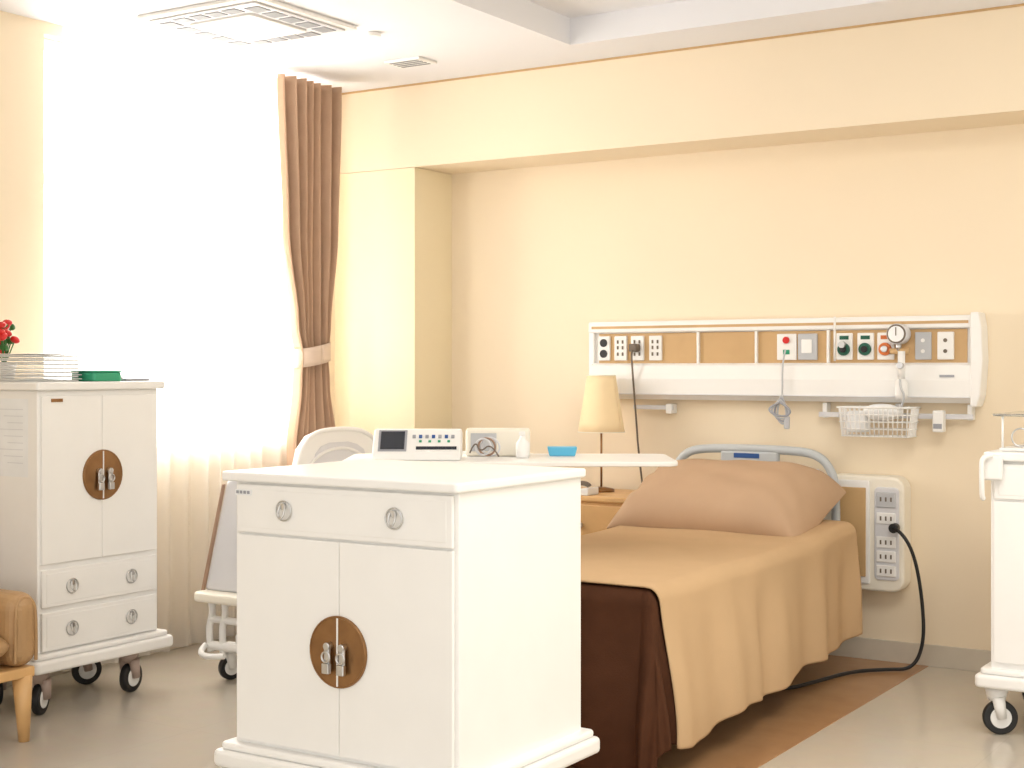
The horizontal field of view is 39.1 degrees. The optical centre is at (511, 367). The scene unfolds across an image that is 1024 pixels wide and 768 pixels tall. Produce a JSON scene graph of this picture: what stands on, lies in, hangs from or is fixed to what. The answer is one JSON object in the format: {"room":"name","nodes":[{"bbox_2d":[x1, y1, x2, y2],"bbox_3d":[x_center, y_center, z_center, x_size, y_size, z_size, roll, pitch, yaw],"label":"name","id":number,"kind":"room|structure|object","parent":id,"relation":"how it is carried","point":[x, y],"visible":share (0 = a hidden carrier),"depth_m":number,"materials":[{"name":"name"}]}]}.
{"room":"hospital room","nodes":[
{"label":"hospital room","id":0,"kind":"room"},
{"bbox_2d":[0,11,334,420],"bbox_3d":[-2.765,-0.200,4.631,0.200,2.900,7.240,0,0,33],"label":"wall","id":1,"kind":"structure","parent":0,"point":[21,37],"depth_m":5.74,"materials":[{"name":"beige paint"}]},
{"bbox_2d":[7,634,235,685],"bbox_3d":[-2.767,1.205,4.431,0.012,0.090,6.900,0,0,33],"label":"baseboard","id":2,"kind":"structure","parent":1,"relation":"attached to","point":[9,683],"depth_m":5.88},
{"bbox_2d":[335,167,451,434],"bbox_3d":[-0.607,0.131,7.359,0.508,2.238,0.320,0,0,33],"label":"wall column","id":3,"kind":"structure","parent":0,"point":[393,276],"depth_m":7.22,"materials":[{"name":"beige paint"}]},
{"bbox_2d":[0,0,1023,92],"bbox_3d":[0.236,-1.525,2.529,7.120,0.250,6.920,0,0,33],"label":"ceiling","id":4,"kind":"structure","parent":0,"point":[465,38],"depth_m":6.01,"materials":[{"name":"paint"}]},
{"bbox_2d":[63,27,292,671],"bbox_3d":[-1.371,-0.075,6.493,0.064,2.610,1.620,0,0,33],"label":"sheer curtain","id":5,"kind":"object","parent":4,"relation":"hanging from","point":[174,270],"visible":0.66,"depth_m":6.36,"materials":[{"name":"white fabric"}]},
{"bbox_2d":[137,0,356,47],"bbox_3d":[-1.064,-1.383,5.812,0.640,0.034,0.620,0,0,33],"label":"ceiling air vent","id":6,"kind":"object","parent":4,"relation":"attached to","point":[237,23],"depth_m":5.72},
{"bbox_2d":[277,74,341,465],"bbox_3d":[-0.972,-0.070,6.886,0.130,2.600,0.430,0,0,31],"label":"curtain","id":7,"kind":"object","parent":4,"relation":"hanging from","point":[309,112],"visible":0.72,"depth_m":6.87,"materials":[{"name":"brown fabric"}]},
{"bbox_2d":[365,31,380,38],"bbox_3d":[-0.580,-1.391,6.013,0.064,0.018,0.064,0,0,33],"label":"smoke detector","id":8,"kind":"object","parent":4,"relation":"attached to","point":[371,34],"visible":1,"depth_m":5.99,"materials":[{"name":"white plastic"}]},
{"bbox_2d":[384,56,436,68],"bbox_3d":[-0.464,-1.393,6.568,0.200,0.014,0.140,0,0,33],"label":"vent","id":9,"kind":"object","parent":4,"relation":"attached to","point":[415,61],"depth_m":6.54,"materials":[{"name":"white metal"}]},
{"bbox_2d":[0,635,1023,767],"bbox_3d":[0.291,1.300,2.802,7.320,0.100,7.440,0,0,33],"label":"floor","id":10,"kind":"structure","parent":0,"point":[182,710],"depth_m":5.01,"materials":[{"name":"tile"}]},
{"bbox_2d":[0,589,37,741],"bbox_3d":[-2.007,0.860,4.741,0.640,0.781,0.640,0,0,33],"label":"armchair","id":11,"kind":"object","parent":10,"relation":"on","point":[18,610],"visible":1,"depth_m":4.80,"materials":[{"name":"brown wood"}]},
{"bbox_2d":[0,637,8,656],"bbox_3d":[-1.990,0.920,4.730,0.600,0.171,0.440,0,0,33],"label":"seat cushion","id":12,"kind":"object","parent":11,"relation":"on","point":[4,641],"depth_m":4.73,"materials":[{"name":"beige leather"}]},
{"bbox_2d":[0,381,172,714],"bbox_3d":[-1.689,0.650,5.445,0.480,1.200,0.660,0,0,33],"label":"cart","id":13,"kind":"object","parent":10,"relation":"on","point":[78,459],"visible":0.98,"depth_m":5.26,"materials":[{"name":"white paint"}]},
{"bbox_2d":[0,319,19,375],"bbox_3d":[-1.905,-0.066,5.390,0.111,0.232,0.115,0,0,33],"label":"flower","id":14,"kind":"object","parent":13,"relation":"on","point":[5,334],"visible":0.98,"depth_m":5.37,"materials":[{"name":"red plant"}]},
{"bbox_2d":[0,380,78,381],"bbox_3d":[-1.748,0.046,5.287,0.220,0.006,0.240,0,0,33],"label":"tray","id":15,"kind":"object","parent":13,"relation":"on","point":[0,380],"depth_m":5.19,"materials":[{"name":"white plastic"}]},
{"bbox_2d":[0,354,81,381],"bbox_3d":[-1.745,-0.001,5.286,0.246,0.101,0.260,0,0,33],"label":"trays","id":16,"kind":"object","parent":13,"relation":"on","point":[2,378],"visible":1,"depth_m":5.19,"materials":[{"name":"white plastic"}]},
{"bbox_2d":[0,355,78,356],"bbox_3d":[-1.748,-0.043,5.287,0.220,0.006,0.240,0,0,33],"label":"tray","id":17,"kind":"object","parent":16,"relation":"on","point":[0,355],"depth_m":5.19,"materials":[{"name":"white plastic"}]},
{"bbox_2d":[0,359,78,360],"bbox_3d":[-1.744,-0.029,5.281,0.220,0.006,0.234,0,0,33],"label":"tray","id":18,"kind":"object","parent":16,"relation":"on","point":[0,359],"depth_m":5.19,"materials":[{"name":"white plastic"}]},
{"bbox_2d":[0,363,78,364],"bbox_3d":[-1.748,-0.013,5.287,0.220,0.006,0.240,0,0,33],"label":"tray","id":19,"kind":"object","parent":16,"relation":"on","point":[0,363],"depth_m":5.19,"materials":[{"name":"white plastic"}]},
{"bbox_2d":[0,368,78,368],"bbox_3d":[-1.744,0.002,5.281,0.220,0.006,0.234,0,0,33],"label":"tray","id":20,"kind":"object","parent":16,"relation":"on","point":[0,368],"depth_m":5.19,"materials":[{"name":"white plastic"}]},
{"bbox_2d":[0,372,78,372],"bbox_3d":[-1.748,0.017,5.287,0.220,0.006,0.240,0,0,33],"label":"tray","id":21,"kind":"object","parent":16,"relation":"on","point":[0,372],"depth_m":5.19,"materials":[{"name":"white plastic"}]},
{"bbox_2d":[0,376,78,377],"bbox_3d":[-1.744,0.032,5.281,0.220,0.006,0.234,0,0,33],"label":"tray","id":22,"kind":"object","parent":16,"relation":"on","point":[0,376],"depth_m":5.18,"materials":[{"name":"white plastic"}]},
{"bbox_2d":[0,381,163,390],"bbox_3d":[-1.691,0.065,5.447,0.435,0.030,0.610,0,0,33],"label":"countertop","id":23,"kind":"structure","parent":13,"relation":"on","point":[71,385],"depth_m":5.25,"materials":[{"name":"white paint"}]},
{"bbox_2d":[71,370,121,380],"bbox_3d":[-1.562,0.029,5.412,0.134,0.040,0.144,0,0,33],"label":"tray","id":24,"kind":"object","parent":13,"relation":"on","point":[93,375],"visible":0.8,"depth_m":5.36,"materials":[{"name":"plastic"}]},
{"bbox_2d":[121,376,148,380],"bbox_3d":[-1.500,0.041,5.556,0.160,0.018,0.120,0,0,33],"label":"clipboard","id":25,"kind":"object","parent":13,"relation":"on","point":[122,378],"visible":0.4,"depth_m":5.50,"materials":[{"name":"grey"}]},
{"bbox_2d":[194,426,533,679],"bbox_3d":[-0.574,0.755,6.125,0.751,0.990,1.525,0,0,33],"label":"hospital bed","id":26,"kind":"object","parent":10,"relation":"on","point":[331,444],"visible":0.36,"depth_m":5.73,"materials":[{"name":"grey plastic"}]},
{"bbox_2d":[214,459,599,767],"bbox_3d":[-0.280,0.765,3.961,0.825,0.970,0.690,0,0,33],"label":"cabinet","id":27,"kind":"object","parent":10,"relation":"on","point":[391,613],"visible":1,"depth_m":3.71,"materials":[{"name":"white paint"}]},
{"bbox_2d":[222,459,585,493],"bbox_3d":[-0.291,0.292,3.966,0.782,0.025,0.637,0,0,33],"label":"countertop","id":28,"kind":"structure","parent":27,"relation":"on","point":[421,476],"depth_m":3.82,"materials":[{"name":"white paint"}]},
{"bbox_2d":[343,454,677,466],"bbox_3d":[-0.010,0.796,5.500,1.240,0.908,0.520,0,0,0],"label":"table","id":29,"kind":"object","parent":10,"relation":"on","point":[579,460],"visible":0.29,"depth_m":5.33,"materials":[{"name":"white paint"}]},
{"bbox_2d":[372,429,461,460],"bbox_3d":[-0.352,0.285,5.410,0.325,0.112,0.220,0,0,0],"label":"monitor","id":30,"kind":"object","parent":29,"relation":"on","point":[388,444],"visible":0.95,"depth_m":5.33,"materials":[{"name":"white plastic"}]},
{"bbox_2d":[469,437,500,456],"bbox_3d":[-0.103,0.299,5.476,0.119,0.077,0.057,0,0,0],"label":"tubing","id":31,"kind":"object","parent":29,"relation":"on","point":[481,452],"visible":1,"depth_m":5.47,"materials":[{"name":"grey plastic"}]},
{"bbox_2d":[466,428,529,455],"bbox_3d":[-0.055,0.289,5.633,0.250,0.105,0.154,0,0,0],"label":"equipment case","id":32,"kind":"object","parent":29,"relation":"on","point":[507,438],"visible":0.8,"depth_m":5.56,"materials":[{"name":"beige paint"}]},
{"bbox_2d":[516,432,528,457],"bbox_3d":[0.040,0.291,5.470,0.052,0.100,0.052,0,0,0],"label":"spray bottle","id":33,"kind":"object","parent":29,"relation":"on","point":[522,445],"visible":1,"depth_m":5.45,"materials":[{"name":"white plastic"}]},
{"bbox_2d":[547,446,576,455],"bbox_3d":[0.195,0.324,5.615,0.114,0.035,0.070,0,0,0],"label":"box","id":34,"kind":"object","parent":29,"relation":"on","point":[552,450],"visible":1,"depth_m":5.58,"materials":[{"name":"plastic"}]},
{"bbox_2d":[581,487,633,534],"bbox_3d":[0.419,0.910,6.586,0.470,0.680,0.440,0,0,33],"label":"nightstand","id":35,"kind":"object","parent":10,"relation":"on","point":[598,510],"visible":0.08,"depth_m":6.39,"materials":[{"name":"brown wood"}]},
{"bbox_2d":[581,481,597,495],"bbox_3d":[0.319,0.538,6.484,0.110,0.063,0.100,0,0,33],"label":"telephone","id":36,"kind":"object","parent":35,"relation":"on","point":[587,491],"visible":0.44,"depth_m":6.44,"materials":[{"name":"white plastic"}]},
{"bbox_2d":[578,375,624,491],"bbox_3d":[0.412,0.301,6.650,0.219,0.537,0.219,0,0,33],"label":"table lamp","id":37,"kind":"object","parent":35,"relation":"on","point":[601,412],"visible":0.99,"depth_m":6.58,"materials":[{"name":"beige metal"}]},
{"bbox_2d":[565,655,927,767],"bbox_3d":[0.596,1.249,5.328,1.180,0.002,2.428,0,0,33],"label":"rug","id":38,"kind":"object","parent":10,"relation":"on","point":[769,727],"visible":0.27,"depth_m":5.17,"materials":[{"name":"brown carpet"}]},
{"bbox_2d":[570,444,862,767],"bbox_3d":[0.564,0.793,5.394,1.062,0.919,2.072,0,0,33],"label":"hospital bed","id":39,"kind":"object","parent":38,"relation":"on","point":[713,584],"visible":0.59,"depth_m":5.04,"materials":[{"name":"beige fabric"}]},
{"bbox_2d":[570,582,676,767],"bbox_3d":[0.065,0.963,4.610,1.038,0.580,0.214,0,0,33],"label":"throw","id":40,"kind":"object","parent":39,"relation":"on","point":[629,629],"depth_m":4.37,"materials":[{"name":"brown fabric"}]},
{"bbox_2d":[581,519,862,748],"bbox_3d":[0.535,0.892,5.348,1.062,0.537,1.786,0,0,33],"label":"bedspread","id":41,"kind":"object","parent":39,"relation":"on","point":[734,610],"depth_m":4.96,"materials":[{"name":"beige fabric"}]},
{"bbox_2d":[607,459,845,536],"bbox_3d":[0.893,0.551,6.008,0.850,0.324,0.526,0,0,33],"label":"pillow","id":42,"kind":"object","parent":39,"relation":"on","point":[738,497],"depth_m":5.84,"materials":[{"name":"fabric"}]},
{"bbox_2d":[784,523,924,689],"bbox_3d":[1.228,0.945,5.734,0.999,0.600,0.152,0,0,-28],"label":"power cord","id":43,"kind":"object","parent":38,"relation":"on","point":[894,527],"visible":0.9,"depth_m":5.91,"materials":[{"name":"rubber"}]},
{"bbox_2d":[975,449,1023,733],"bbox_3d":[2.072,0.767,4.931,0.810,0.965,0.677,0,0,33],"label":"cart","id":44,"kind":"object","parent":10,"relation":"on","point":[1004,673],"visible":1,"depth_m":4.87,"materials":[{"name":"white paint"}]},
{"bbox_2d":[984,449,1023,461],"bbox_3d":[2.083,0.300,4.948,0.760,0.030,0.595,0,0,33],"label":"countertop","id":45,"kind":"structure","parent":44,"relation":"on","point":[1007,455],"depth_m":4.86,"materials":[{"name":"white paint"}]},
{"bbox_2d":[992,411,1023,451],"bbox_3d":[1.983,0.221,4.930,0.570,0.128,0.413,0,0,33],"label":"rack","id":46,"kind":"object","parent":44,"relation":"on","point":[1016,447],"visible":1,"depth_m":4.92,"materials":[{"name":"white plastic"}]},
{"bbox_2d":[992,411,1023,416],"bbox_3d":[1.989,0.161,4.940,0.570,0.008,0.390,0,0,33],"label":"shelf","id":47,"kind":"object","parent":46,"relation":"attached to","point":[1016,413],"depth_m":4.92,"materials":[{"name":"clear plastic"}]},
{"bbox_2d":[999,443,1023,451],"bbox_3d":[1.989,0.279,4.940,0.530,0.012,0.370,0,0,33],"label":"tray","id":48,"kind":"object","parent":46,"relation":"on","point":[1013,448],"depth_m":4.92,"materials":[{"name":"white plastic"}]},
{"bbox_2d":[340,6,1023,173],"bbox_3d":[2.181,-1.195,5.582,7.120,0.410,0.320,0,0,33],"label":"ceiling beam","id":49,"kind":"structure","parent":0,"point":[961,71],"depth_m":6.26,"materials":[{"name":"beige paint"}]},
{"bbox_2d":[342,3,1023,94],"bbox_3d":[2.103,-1.395,5.441,7.100,0.010,0.003,0,0,33],"label":"trim","id":50,"kind":"structure","parent":49,"relation":"attached to","point":[1022,4],"depth_m":6.24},
{"bbox_2d":[451,124,1023,650],"bbox_3d":[2.236,-0.200,5.855,7.320,2.900,0.200,0,0,33],"label":"wall","id":51,"kind":"structure","parent":0,"point":[928,223],"depth_m":6.40,"materials":[{"name":"beige paint"}]},
{"bbox_2d":[589,312,988,406],"bbox_3d":[1.132,-0.033,6.336,1.850,0.390,0.175,0,0,33],"label":"panel","id":52,"kind":"object","parent":51,"relation":"attached to","point":[933,358],"visible":0.98,"depth_m":6.27,"materials":[{"name":"white plastic"}]},
{"bbox_2d":[600,339,606,346],"bbox_3d":[0.433,-0.118,6.809,0.038,0.038,0.005,0,0,33],"label":"socket","id":53,"kind":"object","parent":52,"relation":"attached to","point":[603,342],"depth_m":6.81,"materials":[{"name":"black plastic"}]},
{"bbox_2d":[600,350,606,357],"bbox_3d":[0.433,-0.067,6.809,0.038,0.038,0.005,0,0,33],"label":"socket","id":54,"kind":"object","parent":52,"relation":"attached to","point":[603,353],"depth_m":6.81,"materials":[{"name":"black plastic"}]},
{"bbox_2d":[598,336,610,360],"bbox_3d":[0.438,-0.092,6.816,0.063,0.115,0.014,0,0,33],"label":"socket","id":55,"kind":"object","parent":52,"relation":"attached to","point":[604,342],"depth_m":6.81,"materials":[{"name":"white plastic"}]},
{"bbox_2d":[614,336,627,360],"bbox_3d":[0.512,-0.092,6.769,0.066,0.115,0.014,0,0,33],"label":"socket","id":56,"kind":"object","parent":52,"relation":"attached to","point":[620,342],"depth_m":6.76,"materials":[{"name":"white plastic"}]},
{"bbox_2d":[629,344,642,482],"bbox_3d":[0.579,0.220,6.710,0.042,0.663,0.108,0,0,33],"label":"power cable","id":57,"kind":"object","parent":52,"relation":"attached to","point":[632,347],"visible":0.9,"depth_m":6.67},
{"bbox_2d":[631,336,643,360],"bbox_3d":[0.587,-0.092,6.721,0.067,0.115,0.014,0,0,33],"label":"socket","id":58,"kind":"object","parent":52,"relation":"attached to","point":[637,356],"depth_m":6.71,"materials":[{"name":"white plastic"}]},
{"bbox_2d":[649,336,661,359],"bbox_3d":[0.666,-0.092,6.671,0.065,0.115,0.014,0,0,33],"label":"socket","id":59,"kind":"object","parent":52,"relation":"attached to","point":[655,342],"depth_m":6.66,"materials":[{"name":"white plastic"}]},
{"bbox_2d":[768,349,790,428],"bbox_3d":[1.180,0.091,6.283,0.104,0.347,0.071,0,0,33],"label":"handset","id":60,"kind":"object","parent":52,"relation":"hanging from","point":[786,420],"visible":1,"depth_m":6.26,"materials":[{"name":"grey plastic"}]},
{"bbox_2d":[801,339,811,352],"bbox_3d":[1.282,-0.095,6.268,0.048,0.060,0.006,0,0,33],"label":"switch","id":61,"kind":"object","parent":52,"relation":"attached to","point":[806,344],"depth_m":6.26,"materials":[{"name":"white plastic"}]},
{"bbox_2d":[798,333,817,359],"bbox_3d":[1.289,-0.092,6.274,0.088,0.115,0.014,0,0,33],"label":"switch","id":62,"kind":"object","parent":52,"relation":"attached to","point":[807,342],"depth_m":6.26,"materials":[{"name":"grey plastic"}]},
{"bbox_2d":[915,332,931,359],"bbox_3d":[1.715,-0.092,6.003,0.068,0.115,0.014,0,0,33],"label":"switch plate","id":63,"kind":"object","parent":52,"relation":"attached to","point":[923,340],"depth_m":6.00,"materials":[{"name":"grey plastic"}]},
{"bbox_2d":[937,332,953,359],"bbox_3d":[1.793,-0.092,5.953,0.068,0.115,0.014,0,0,33],"label":"switch plate","id":64,"kind":"object","parent":52,"relation":"attached to","point":[945,340],"depth_m":5.95,"materials":[{"name":"white plastic"}]},
{"bbox_2d":[636,402,974,431],"bbox_3d":[1.230,0.207,6.318,1.565,0.115,0.101,0,0,33],"label":"rail","id":65,"kind":"object","parent":51,"relation":"attached to","point":[938,417],"visible":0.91,"depth_m":5.99,"materials":[{"name":"grey plastic"}]},
{"bbox_2d":[836,404,920,437],"bbox_3d":[1.537,0.218,6.033,0.316,0.138,0.154,0,0,33],"label":"wire basket","id":66,"kind":"object","parent":65,"relation":"hanging from","point":[858,420],"visible":1,"depth_m":6.00,"materials":[{"name":"white plastic"}]},
{"bbox_2d":[837,473,910,591],"bbox_3d":[1.523,0.698,6.119,0.317,0.485,0.122,0,0,33],"label":"outlet","id":67,"kind":"object","parent":51,"relation":"attached to","point":[870,503],"visible":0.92,"depth_m":6.05,"materials":[{"name":"beige paint"}]},
{"bbox_2d":[876,492,895,507],"bbox_3d":[1.565,0.552,6.028,0.083,0.065,0.008,0,0,33],"label":"outlet","id":68,"kind":"object","parent":67,"relation":"attached to","point":[883,499],"depth_m":6.02,"materials":[{"name":"grey plastic"}]},
{"bbox_2d":[876,512,895,523],"bbox_3d":[1.565,0.630,6.028,0.083,0.048,0.008,0,0,33],"label":"outlet","id":69,"kind":"object","parent":67,"relation":"attached to","point":[881,517],"depth_m":6.02,"materials":[{"name":"white plastic"}]},
{"bbox_2d":[876,536,895,548],"bbox_3d":[1.565,0.730,6.028,0.083,0.048,0.008,0,0,33],"label":"outlet","id":70,"kind":"object","parent":67,"relation":"attached to","point":[882,542],"depth_m":6.02,"materials":[{"name":"white plastic"}]},
{"bbox_2d":[876,550,895,562],"bbox_3d":[1.565,0.790,6.028,0.083,0.048,0.008,0,0,33],"label":"outlet","id":71,"kind":"object","parent":67,"relation":"attached to","point":[882,556],"depth_m":6.02,"materials":[{"name":"white plastic"}]},
{"bbox_2d":[876,565,895,576],"bbox_3d":[1.565,0.850,6.028,0.083,0.048,0.008,0,0,33],"label":"outlet","id":72,"kind":"object","parent":67,"relation":"attached to","point":[881,570],"depth_m":6.02,"materials":[{"name":"white plastic"}]},
{"bbox_2d":[828,637,990,671],"bbox_3d":[2.483,1.205,5.573,6.600,0.090,0.012,0,0,33],"label":"baseboard","id":73,"kind":"structure","parent":51,"relation":"attached to","point":[968,659],"depth_m":6.07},
{"label":"outside","id":74,"kind":"structure","parent":0,"visible":0},
{"bbox_2d":[44,54,62,379],"bbox_3d":[-2.144,-0.450,7.057,0.001,3.800,4.400,0,0,33],"label":"window","id":75,"kind":"structure","parent":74,"point":[53,66],"depth_m":6.94,"materials":[{"name":"white glass"}]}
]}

